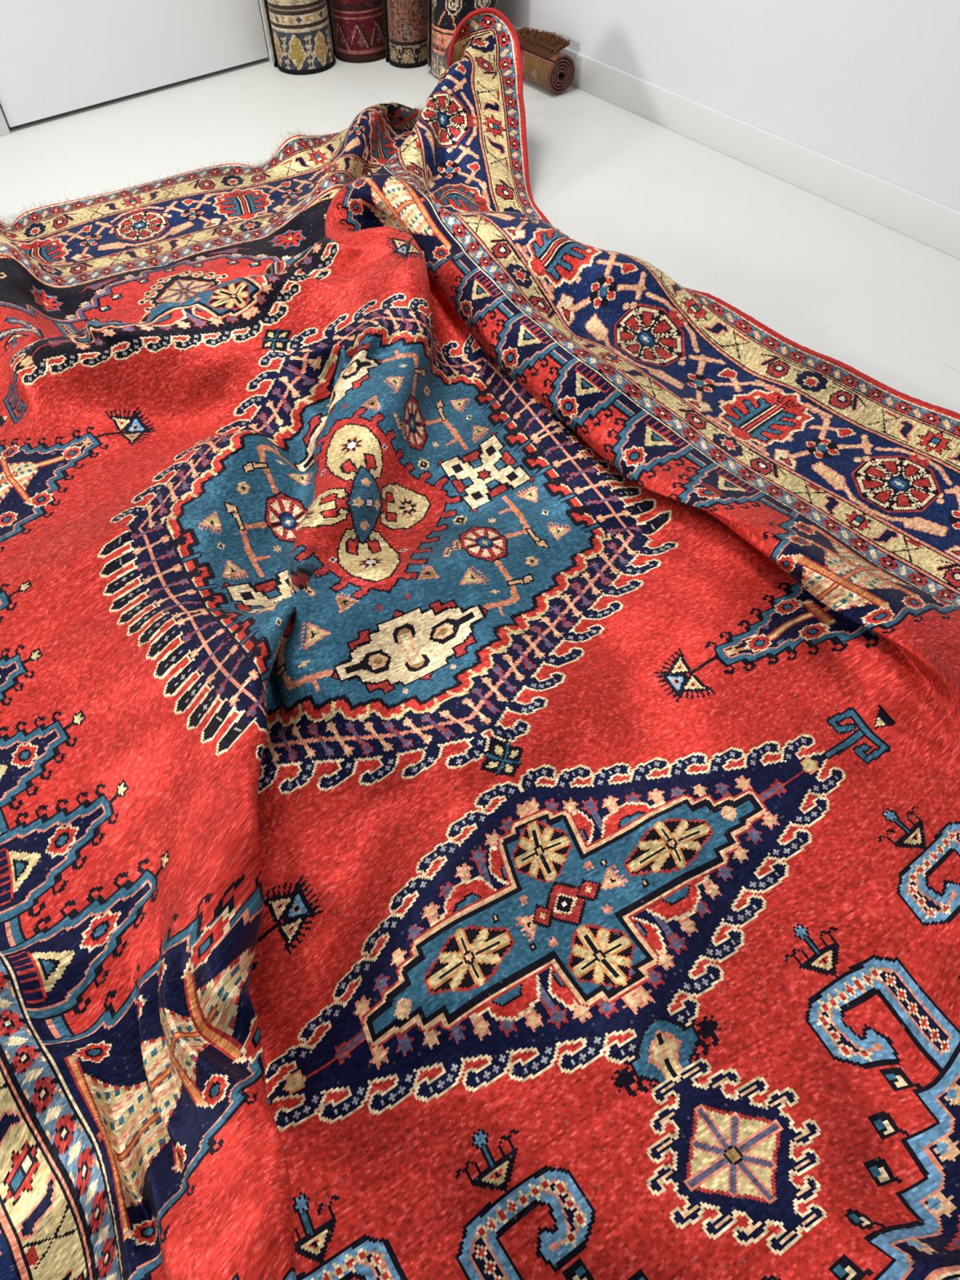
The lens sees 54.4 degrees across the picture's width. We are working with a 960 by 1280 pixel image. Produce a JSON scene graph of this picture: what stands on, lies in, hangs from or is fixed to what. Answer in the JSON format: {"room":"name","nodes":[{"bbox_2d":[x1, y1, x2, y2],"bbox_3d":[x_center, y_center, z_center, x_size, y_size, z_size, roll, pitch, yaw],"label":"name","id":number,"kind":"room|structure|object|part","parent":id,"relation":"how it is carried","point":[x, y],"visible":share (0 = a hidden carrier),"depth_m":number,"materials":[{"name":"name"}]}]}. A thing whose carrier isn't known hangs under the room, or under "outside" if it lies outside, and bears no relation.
{"room":"store","nodes":[
{"label":"store","id":0,"kind":"room"},
{"bbox_2d":[0,54,959,413],"bbox_3d":[-0.039,-0.733,2.617,10.000,0.050,9.500,-3,50,0],"label":"floor","id":1,"kind":"structure","parent":0,"point":[837,282],"depth_m":3.29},
{"bbox_2d":[269,48,274,62],"bbox_3d":[-0.922,-2.627,4.191,0.040,0.050,0.006,-30,55,-21],"label":"trim","id":2,"kind":"structure","parent":1,"relation":"on","point":[271,51],"depth_m":4.18,"materials":[{"name":"white paint"}]},
{"bbox_2d":[263,0,335,74],"bbox_3d":[-0.796,-2.946,3.733,0.264,1.151,0.270,-27,54,-19],"label":"rolled rug","id":3,"kind":"object","parent":1,"relation":"on","point":[300,32],"visible":1,"depth_m":4.00,"materials":[{"name":"fabric"}]},
{"bbox_2d":[326,0,386,62],"bbox_3d":[-0.556,-3.055,3.782,0.272,1.201,0.266,-3,50,0],"label":"rolled rug","id":4,"kind":"object","parent":1,"relation":"on","point":[357,27],"visible":0.86,"depth_m":4.08,"materials":[{"name":"fabric"}]},
{"bbox_2d":[383,0,428,67],"bbox_3d":[-0.310,-2.946,3.744,0.246,1.101,0.199,-25,53,-17],"label":"rolled rug","id":5,"kind":"object","parent":1,"relation":"on","point":[406,21],"visible":0.98,"depth_m":4.01,"materials":[{"name":"fabric"}]},
{"bbox_2d":[427,0,497,77],"bbox_3d":[-0.057,-2.792,3.695,0.371,0.940,0.281,-17,51,-12],"label":"rolled rug","id":6,"kind":"object","parent":1,"relation":"on","point":[445,16],"visible":0.43,"depth_m":3.83,"materials":[{"name":"fabric"}]},
{"bbox_2d":[0,7,959,1279],"bbox_3d":[-0.173,-0.293,1.937,3.260,0.432,4.690,-24,53,-17],"label":"area rug","id":7,"kind":"object","parent":1,"relation":"on","point":[479,686],"visible":1,"depth_m":1.75,"materials":[{"name":"fabric"}]},
{"bbox_3d":[0.897,-0.827,2.339,0.450,0.431,4.119,-27,54,-19],"label":"selvedge cord","id":8,"kind":"part","parent":7,"relation":"part of","materials":[{"name":"red fabric"}]},
{"bbox_2d":[515,26,574,93],"bbox_3d":[0.236,-2.412,3.862,0.141,0.181,0.344,-30,55,-21],"label":"rolled rug","id":9,"kind":"object","parent":1,"relation":"on","point":[544,65],"visible":0.91,"depth_m":3.80,"materials":[{"name":"fabric"}]},
{"bbox_2d":[497,0,959,211],"bbox_3d":[1.857,-1.756,1.596,0.188,2.700,7.250,-30,55,-21],"label":"wall","id":10,"kind":"structure","parent":0,"point":[870,86],"depth_m":3.02,"materials":[{"name":"white paint"}]},
{"bbox_2d":[513,25,959,259],"bbox_3d":[1.838,-0.861,2.527,0.012,0.126,7.190,-30,55,-21],"label":"baseboard","id":11,"kind":"structure","parent":10,"relation":"attached to","point":[935,224],"depth_m":3.25,"materials":[{"name":"white paint"}]},
{"bbox_3d":[-0.676,-3.775,3.414,0.820,2.700,0.614,-3,50,0],"label":"wall","id":12,"kind":"structure","parent":0,"visible":0},
{"bbox_2d":[257,0,272,62],"bbox_3d":[-0.976,-3.306,3.424,0.040,2.100,0.056,-30,55,-21],"label":"trim","id":13,"kind":"structure","parent":12,"relation":"attached to","point":[261,4],"depth_m":4.11,"materials":[{"name":"white paint"}]},
{"bbox_3d":[-3.372,-2.216,2.219,2.832,2.700,1.957,-3,50,0],"label":"wall","id":14,"kind":"structure","parent":0,"visible":0},
{"bbox_2d":[0,107,10,136],"bbox_3d":[-1.993,-2.712,2.968,0.114,2.100,0.036,-30,55,-21],"label":"trim","id":15,"kind":"structure","parent":14,"relation":"attached to","point":[4,130],"depth_m":3.75,"materials":[{"name":"white paint"}]},
{"bbox_3d":[-1.571,-3.942,2.233,1.136,0.620,0.832,-3,50,0],"label":"lintel","id":16,"kind":"object","parent":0,"visible":0},
{"bbox_2d":[0,0,268,127],"bbox_3d":[-1.470,-3.013,3.213,1.172,2.041,0.040,-30,55,-21],"label":"door","id":17,"kind":"structure","parent":16,"relation":"attached to","point":[57,57],"depth_m":3.81,"materials":[{"name":"white paint"}]}
]}

